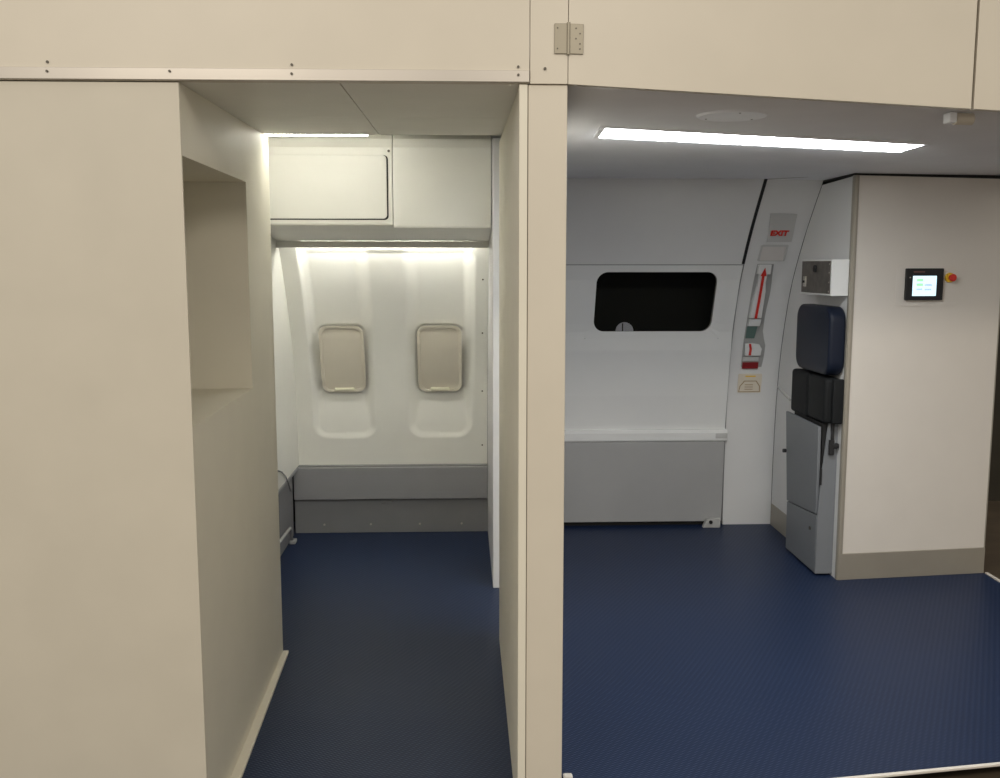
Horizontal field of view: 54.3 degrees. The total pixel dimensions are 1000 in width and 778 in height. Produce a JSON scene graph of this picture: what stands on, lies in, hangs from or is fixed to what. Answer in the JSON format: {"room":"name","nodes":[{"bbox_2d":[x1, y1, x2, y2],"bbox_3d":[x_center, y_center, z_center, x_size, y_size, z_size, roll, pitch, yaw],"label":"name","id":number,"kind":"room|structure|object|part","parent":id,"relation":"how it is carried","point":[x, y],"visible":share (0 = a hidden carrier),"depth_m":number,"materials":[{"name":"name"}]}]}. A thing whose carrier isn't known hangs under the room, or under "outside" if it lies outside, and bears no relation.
{"room":"airplane cabin","nodes":[
{"label":"airplane cabin","id":0,"kind":"room"},
{"bbox_2d":[0,81,206,777],"bbox_3d":[-1.731,0.249,2.444,1.915,1.984,0.008,0,7,-2],"label":"wall","id":1,"kind":"structure","parent":0,"point":[101,657],"depth_m":2.45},
{"bbox_2d":[37,81,282,777],"bbox_3d":[-1.079,0.133,3.061,0.565,1.958,1.196,0,7,-2],"label":"wall","id":2,"kind":"structure","parent":0,"point":[225,160],"depth_m":3.15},
{"bbox_2d":[230,650,288,777],"bbox_3d":[-0.798,1.097,3.196,0.034,0.012,1.196,0,7,-4],"label":"baseboard","id":3,"kind":"structure","parent":2,"relation":"attached to","point":[244,756],"depth_m":3.19,"materials":[{"name":"beige plastic"}]},
{"bbox_2d":[0,0,529,84],"bbox_3d":[-1.308,-1.028,2.294,2.762,0.583,0.032,0,7,-2],"label":"header panel","id":4,"kind":"object","parent":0,"point":[205,41],"visible":1,"depth_m":2.34,"materials":[{"name":"beige laminate"}]},
{"bbox_2d":[271,237,298,555],"bbox_3d":[-1.124,-0.142,4.532,0.055,2.130,1.763,0,7,-2],"label":"wall","id":5,"kind":"structure","parent":0,"point":[285,388],"depth_m":5.05,"materials":[{"name":"white plastic"}]},
{"bbox_2d":[278,470,290,491],"bbox_3d":[-1.099,0.468,4.878,0.008,0.216,0.533,0,7,-2],"label":"cable","id":6,"kind":"object","parent":5,"relation":"attached to","point":[278,470],"visible":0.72,"depth_m":5.05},
{"bbox_2d":[278,467,297,493],"bbox_3d":[-1.110,0.547,4.604,0.035,0.019,1.730,0,7,-2],"label":"trim","id":7,"kind":"structure","parent":5,"relation":"attached to","point":[296,469],"depth_m":5.13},
{"bbox_2d":[267,134,398,240],"bbox_3d":[-0.800,-0.970,4.660,0.607,0.511,0.557,0,7,-2],"label":"bin","id":8,"kind":"object","parent":5,"relation":"attached to","point":[322,188],"visible":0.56,"depth_m":4.39,"materials":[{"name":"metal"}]},
{"bbox_3d":[-0.795,-0.910,4.390,0.568,0.282,0.006,0,7,-2],"label":"bin door","id":9,"kind":"part","parent":8,"relation":"part of","materials":[{"name":"white plastic"}]},
{"bbox_2d":[279,248,488,464],"bbox_3d":[-0.592,-0.159,5.197,1.056,1.230,0.464,0,7,-2],"label":"wall","id":10,"kind":"structure","parent":0,"point":[389,294],"depth_m":5.31,"materials":[{"name":"white plastic"}]},
{"bbox_2d":[318,326,365,391],"bbox_3d":[-0.859,-0.162,5.321,0.240,0.373,0.142,0,7,-2],"label":"window","id":11,"kind":"structure","parent":10,"relation":"in","point":[342,355],"depth_m":5.32,"materials":[{"name":"beige plastic"}]},
{"bbox_3d":[-0.861,0.001,5.399,0.108,0.016,0.013,0,7,-2],"label":"shade handle","id":12,"kind":"part","parent":11,"relation":"part of","materials":[{"name":"beige plastic"}]},
{"bbox_2d":[276,241,488,247],"bbox_3d":[-0.584,-0.722,4.870,1.054,0.034,0.036,0,7,-2],"label":"light","id":13,"kind":"object","parent":10,"relation":"attached to","point":[279,244],"visible":1,"depth_m":4.85,"materials":[{"name":"white plastic"}]},
{"bbox_2d":[417,326,461,390],"bbox_3d":[-0.330,-0.164,5.340,0.240,0.373,0.142,0,7,-2],"label":"window","id":14,"kind":"structure","parent":10,"relation":"in","point":[439,348],"depth_m":5.34,"materials":[{"name":"beige plastic"}]},
{"bbox_3d":[-0.332,-0.001,5.418,0.108,0.016,0.013,0,7,-2],"label":"shade handle","id":15,"kind":"part","parent":14,"relation":"part of","materials":[{"name":"beige plastic"}]},
{"bbox_2d":[294,466,487,532],"bbox_3d":[-0.609,0.621,5.480,1.079,0.375,0.050,0,7,-2],"label":"wall","id":16,"kind":"structure","parent":0,"point":[459,514],"depth_m":5.46,"materials":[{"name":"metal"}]},
{"bbox_2d":[298,464,487,466],"bbox_3d":[-0.599,0.429,5.471,1.057,0.006,0.037,0,7,-2],"label":"trim","id":17,"kind":"structure","parent":16,"relation":"attached to","point":[366,465],"depth_m":5.46,"materials":[{"name":"grey plastic"}]},
{"bbox_2d":[487,138,499,587],"bbox_3d":[0.022,-0.152,4.920,0.147,2.050,1.010,0,7,-2],"label":"wall","id":18,"kind":"structure","parent":0,"point":[493,275],"depth_m":4.48,"materials":[{"name":"white plastic"}]},
{"bbox_2d":[392,135,490,240],"bbox_3d":[-0.272,-0.973,4.683,0.443,0.511,0.550,0,7,-2],"label":"bin","id":19,"kind":"object","parent":18,"relation":"attached to","point":[442,183],"visible":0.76,"depth_m":4.42,"materials":[{"name":"white plastic"}]},
{"bbox_2d":[482,250,488,462],"bbox_3d":[-0.081,-0.143,5.228,0.033,1.185,0.429,0,7,-2],"label":"trim","id":20,"kind":"structure","parent":18,"relation":"attached to","point":[486,251],"depth_m":5.30,"materials":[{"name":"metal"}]},
{"bbox_2d":[491,135,501,142],"bbox_3d":[-0.618,-1.221,4.454,1.700,0.030,2.014,0,7,-2],"label":"ceiling","id":21,"kind":"structure","parent":0,"point":[492,136],"depth_m":4.86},
{"bbox_2d":[292,186,821,521],"bbox_3d":[0.453,-0.249,5.675,3.920,2.150,0.040,0,7,-2],"label":"shell","id":22,"kind":"object","parent":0,"point":[821,186],"depth_m":5.70,"materials":[{"name":"grey plastic"}]},
{"bbox_2d":[180,66,999,179],"bbox_3d":[0.509,-0.941,3.766,3.900,0.091,2.732,0,7,-2],"label":"ceiling","id":23,"kind":"structure","parent":0,"point":[974,149],"depth_m":3.04,"materials":[{"name":"white plastic"}]},
{"bbox_2d":[264,134,367,135],"bbox_3d":[-0.769,-0.955,3.490,0.585,0.092,0.043,0,7,-2],"label":"strip light","id":24,"kind":"object","parent":23,"relation":"attached to","point":[264,134],"visible":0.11,"depth_m":3.50,"materials":[{"name":"white plastic"}]},
{"bbox_2d":[696,109,768,121],"bbox_3d":[0.672,-0.789,2.819,0.207,0.008,0.207,0,7,-2],"label":"ceiling speaker","id":25,"kind":"object","parent":23,"relation":"attached to","point":[733,115],"visible":1,"depth_m":2.79,"materials":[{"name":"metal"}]},
{"bbox_2d":[593,126,929,152],"bbox_3d":[0.898,-0.853,3.345,1.247,0.028,0.244,-2,7,-13],"label":"recessed light","id":26,"kind":"object","parent":23,"relation":"in","point":[604,132],"visible":1,"depth_m":3.32,"materials":[{"name":"white plastic"}]},
{"bbox_2d":[943,112,974,124],"bbox_3d":[1.271,-0.747,2.696,0.076,0.032,0.041,0,7,-2],"label":"bracket","id":27,"kind":"object","parent":23,"relation":"attached to","point":[954,118],"depth_m":2.69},
{"bbox_2d":[242,517,999,777],"bbox_3d":[0.447,0.986,4.138,3.885,0.008,3.320,0,7,-2],"label":"floor","id":28,"kind":"structure","parent":0,"point":[692,650],"depth_m":3.68,"materials":[{"name":"blue carpet"}]},
{"bbox_2d":[280,527,296,543],"bbox_3d":[-1.111,0.802,5.035,0.033,0.129,0.540,0,7,-2],"label":"tube","id":29,"kind":"object","parent":28,"relation":"on","point":[292,540],"visible":0.88,"depth_m":5.22,"materials":[{"name":"silver metal"}]},
{"bbox_2d":[499,84,527,777],"bbox_3d":[0.032,0.122,3.152,0.022,1.957,1.315,0,7,-2],"label":"partition panel","id":30,"kind":"object","parent":28,"relation":"on","point":[513,140],"visible":1,"depth_m":2.74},
{"bbox_2d":[525,85,567,777],"bbox_3d":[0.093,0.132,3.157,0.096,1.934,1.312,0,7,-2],"label":"post","id":31,"kind":"object","parent":28,"relation":"on","point":[547,104],"visible":0.64,"depth_m":2.49,"materials":[{"name":"beige laminate"}]},
{"bbox_2d":[530,0,567,84],"bbox_3d":[0.119,-1.035,2.349,0.092,0.584,0.026,0,7,-2],"label":"header panel","id":32,"kind":"object","parent":31,"relation":"on","point":[547,67],"visible":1,"depth_m":2.36,"materials":[{"name":"beige laminate"}]},
{"bbox_2d":[563,773,572,777],"bbox_3d":[0.199,1.139,2.865,0.028,0.012,0.025,0,7,-2],"label":"bumper cover","id":33,"kind":"object","parent":28,"relation":"on","point":[565,775],"visible":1,"depth_m":2.86,"materials":[{"name":"white plastic"}]},
{"bbox_2d":[564,178,763,521],"bbox_3d":[0.697,-0.147,5.263,1.212,1.897,0.781,0,7,-2],"label":"wall","id":34,"kind":"structure","parent":28,"relation":"on","point":[646,433],"depth_m":5.48,"materials":[{"name":"white plastic"}]},
{"bbox_2d":[615,322,632,330],"bbox_3d":[0.694,-0.322,5.440,0.100,0.100,0.014,0,7,-2],"label":"round cover","id":35,"kind":"object","parent":34,"relation":"attached to","point":[624,326],"visible":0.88,"depth_m":5.43,"materials":[{"name":"grey plastic"}]},
{"bbox_2d":[564,521,720,525],"bbox_3d":[0.682,0.757,5.656,1.204,0.060,0.030,0,7,-2],"label":"baseboard","id":36,"kind":"structure","parent":34,"relation":"attached to","point":[660,522],"depth_m":5.65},
{"bbox_3d":[0.680,0.533,5.576,1.196,0.469,0.032,0,7,-2],"label":"panel","id":37,"kind":"part","parent":34,"relation":"part of","materials":[{"name":"grey plastic"}]},
{"bbox_3d":[0.689,-0.213,5.361,1.204,0.929,0.265,0,7,-2],"label":"panel","id":38,"kind":"part","parent":34,"relation":"part of","materials":[{"name":"white plastic"}]},
{"bbox_3d":[0.700,-0.851,4.976,1.204,0.428,0.392,0,7,-2],"label":"panel","id":39,"kind":"part","parent":34,"relation":"part of","materials":[{"name":"white plastic"}]},
{"bbox_2d":[702,517,719,527],"bbox_3d":[1.214,0.768,5.599,0.099,0.052,0.044,0,7,-2],"label":"bracket","id":40,"kind":"object","parent":34,"relation":"attached to","point":[709,522],"visible":1,"depth_m":5.59,"materials":[{"name":"silver metal"}]},
{"bbox_2d":[770,175,999,579],"bbox_3d":[1.970,-0.094,5.058,0.764,1.900,1.017,0,7,-2],"label":"partition wall","id":41,"kind":"structure","parent":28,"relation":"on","point":[916,428],"depth_m":4.61,"materials":[{"name":"plastic"}]},
{"bbox_3d":[1.581,0.756,5.409,0.004,0.125,0.495,0,7,-2],"label":"kick plate","id":42,"kind":"part","parent":41,"relation":"part of","materials":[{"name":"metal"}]},
{"bbox_2d":[777,304,845,573],"bbox_3d":[1.544,0.221,4.907,0.109,1.290,0.648,0,7,-2],"label":"seat","id":43,"kind":"object","parent":41,"relation":"attached to","point":[817,397],"visible":1,"depth_m":4.72,"materials":[{"name":"blue leather"}]},
{"bbox_3d":[1.495,0.022,5.133,0.014,0.063,0.146,-1,7,-9],"label":"release lever","id":44,"kind":"part","parent":43,"relation":"part of","materials":[{"name":"white plastic"}]},
{"bbox_2d":[791,368,819,416],"bbox_3d":[1.553,0.017,4.937,0.083,0.221,0.240,0,7,-2],"label":"seat cushion","id":45,"kind":"object","parent":43,"relation":"on","point":[800,376],"depth_m":4.91,"materials":[{"name":"black fabric"}]},
{"bbox_2d":[808,374,838,422],"bbox_3d":[1.562,0.044,4.697,0.083,0.214,0.225,0,7,-2],"label":"seat cushion","id":46,"kind":"object","parent":43,"relation":"on","point":[820,386],"depth_m":4.63,"materials":[{"name":"black fabric"}]},
{"bbox_3d":[1.602,-0.092,5.058,0.020,1.897,0.990,0,7,-2],"label":"panel","id":47,"kind":"part","parent":41,"relation":"part of","materials":[{"name":"white plastic"}]},
{"bbox_2d":[801,259,848,295],"bbox_3d":[1.552,-0.538,4.692,0.100,0.170,0.400,0,7,-2],"label":"intercom box","id":48,"kind":"object","parent":41,"relation":"attached to","point":[824,277],"visible":1,"depth_m":4.56,"materials":[{"name":"white metal"}]},
{"bbox_3d":[1.518,-0.539,4.691,0.004,0.152,0.378,0,7,-2],"label":"plate","id":49,"kind":"part","parent":48,"relation":"part of","materials":[{"name":"grey metal"}]},
{"bbox_3d":[1.621,-0.029,4.555,0.022,1.900,0.025,0,7,-2],"label":"corner post","id":50,"kind":"part","parent":41,"relation":"part of","materials":[{"name":"metal"}]},
{"bbox_2d":[822,173,999,184],"bbox_3d":[1.979,-1.029,4.785,0.757,0.036,0.683,0,7,-2],"label":"trim","id":51,"kind":"structure","parent":41,"relation":"attached to","point":[827,181],"depth_m":4.51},
{"bbox_3d":[1.991,0.843,4.720,0.760,0.128,0.026,-1,7,-8],"label":"kick plate","id":52,"kind":"part","parent":41,"relation":"part of","materials":[{"name":"metal"}]},
{"bbox_3d":[1.997,-0.100,4.603,0.738,1.772,0.020,-1,7,-8],"label":"panel","id":53,"kind":"part","parent":41,"relation":"part of","materials":[{"name":"plastic"}]},
{"bbox_3d":[1.991,-0.479,4.532,0.314,0.187,0.021,-1,7,-8],"label":"touch panel","id":54,"kind":"part","parent":41,"relation":"part of","materials":[{"name":"black plastic"}]},
{"bbox_2d":[945,273,956,282],"bbox_3d":[2.097,-0.518,4.535,0.047,0.047,0.034,0,7,-2],"label":"emergency stop button","id":55,"kind":"object","parent":41,"relation":"attached to","point":[949,277],"visible":1,"depth_m":4.53,"materials":[{"name":"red plastic"}]},
{"bbox_2d":[837,762,999,777],"bbox_3d":[1.297,1.139,2.913,2.288,0.008,0.019,-1,7,-9],"label":"trim","id":56,"kind":"structure","parent":28,"relation":"on","point":[995,764],"depth_m":2.90,"materials":[{"name":"white plastic"}]},
{"bbox_2d":[985,572,999,582],"bbox_3d":[2.400,1.008,3.936,0.015,0.008,1.690,0,7,-1],"label":"trim","id":57,"kind":"structure","parent":28,"relation":"on","point":[986,573],"depth_m":4.71,"materials":[{"name":"silver metal"}]},
{"bbox_2d":[554,0,976,109],"bbox_3d":[0.690,-1.084,2.445,1.139,0.712,0.031,-1,7,-11],"label":"header panel","id":58,"kind":"object","parent":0,"point":[910,53],"visible":1,"depth_m":2.47,"materials":[{"name":"beige laminate"}]},
{"bbox_2d":[721,179,822,523],"bbox_3d":[1.435,-0.139,5.231,0.297,1.945,0.690,0,7,-2],"label":"door frame","id":59,"kind":"structure","parent":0,"point":[750,417],"depth_m":5.50,"materials":[{"name":"white plastic"}]},
{"bbox_2d":[737,374,761,392],"bbox_3d":[1.413,-0.033,5.519,0.135,0.109,0.021,0,7,-2],"label":"label","id":60,"kind":"object","parent":59,"relation":"attached to","point":[747,383],"visible":1,"depth_m":5.52,"materials":[{"name":"beige"}]},
{"bbox_2d":[741,264,773,368],"bbox_3d":[1.424,-0.389,5.330,0.125,0.584,0.264,0,7,-2],"label":"lever","id":61,"kind":"object","parent":59,"relation":"attached to","point":[753,350],"visible":1,"depth_m":5.36,"materials":[{"name":"red paint"}]},
{"bbox_3d":[1.406,-0.133,5.483,0.090,0.037,0.019,0,7,-2],"label":"red plate","id":62,"kind":"part","parent":61,"relation":"part of","materials":[{"name":"red plastic"}]},
{"bbox_3d":[1.406,-0.169,5.473,0.090,0.023,0.016,0,7,-2],"label":"catch plate","id":63,"kind":"part","parent":61,"relation":"part of","materials":[{"name":"white plastic"}]},
{"bbox_3d":[1.405,-0.515,5.279,0.065,0.270,0.159,0,7,-2],"label":"lever","id":64,"kind":"part","parent":61,"relation":"part of","materials":[{"name":"red plastic"}]},
{"bbox_2d":[757,245,788,260],"bbox_3d":[1.440,-0.717,5.147,0.146,0.086,0.075,0,7,-2],"label":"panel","id":65,"kind":"object","parent":59,"relation":"attached to","point":[767,252],"visible":1,"depth_m":5.15,"materials":[{"name":"white plastic"}]},
{"bbox_2d":[767,213,796,241],"bbox_3d":[1.450,-0.831,5.029,0.152,0.142,0.125,0,7,-2],"label":"exit sign","id":66,"kind":"object","parent":59,"relation":"attached to","point":[781,226],"visible":1,"depth_m":5.03,"materials":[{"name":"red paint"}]},
{"bbox_2d":[885,501,999,777],"bbox_3d":[0.944,1.367,1.724,14.000,0.030,13.000,0,7,-2],"label":"floor","id":67,"kind":"structure","parent":0,"point":[992,540],"depth_m":5.11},
{"bbox_2d":[970,0,999,111],"bbox_3d":[1.875,-1.096,2.668,1.264,0.744,0.022,-1,7,-11],"label":"header panel","id":68,"kind":"object","parent":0,"point":[986,69],"visible":1,"depth_m":2.58,"materials":[{"name":"beige laminate"}]},
{"bbox_2d":[988,323,999,500],"bbox_3d":[4.599,-0.882,6.332,4.340,3.260,0.040,0,7,-2],"label":"wall","id":69,"kind":"structure","parent":0,"point":[994,479],"depth_m":6.42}
]}

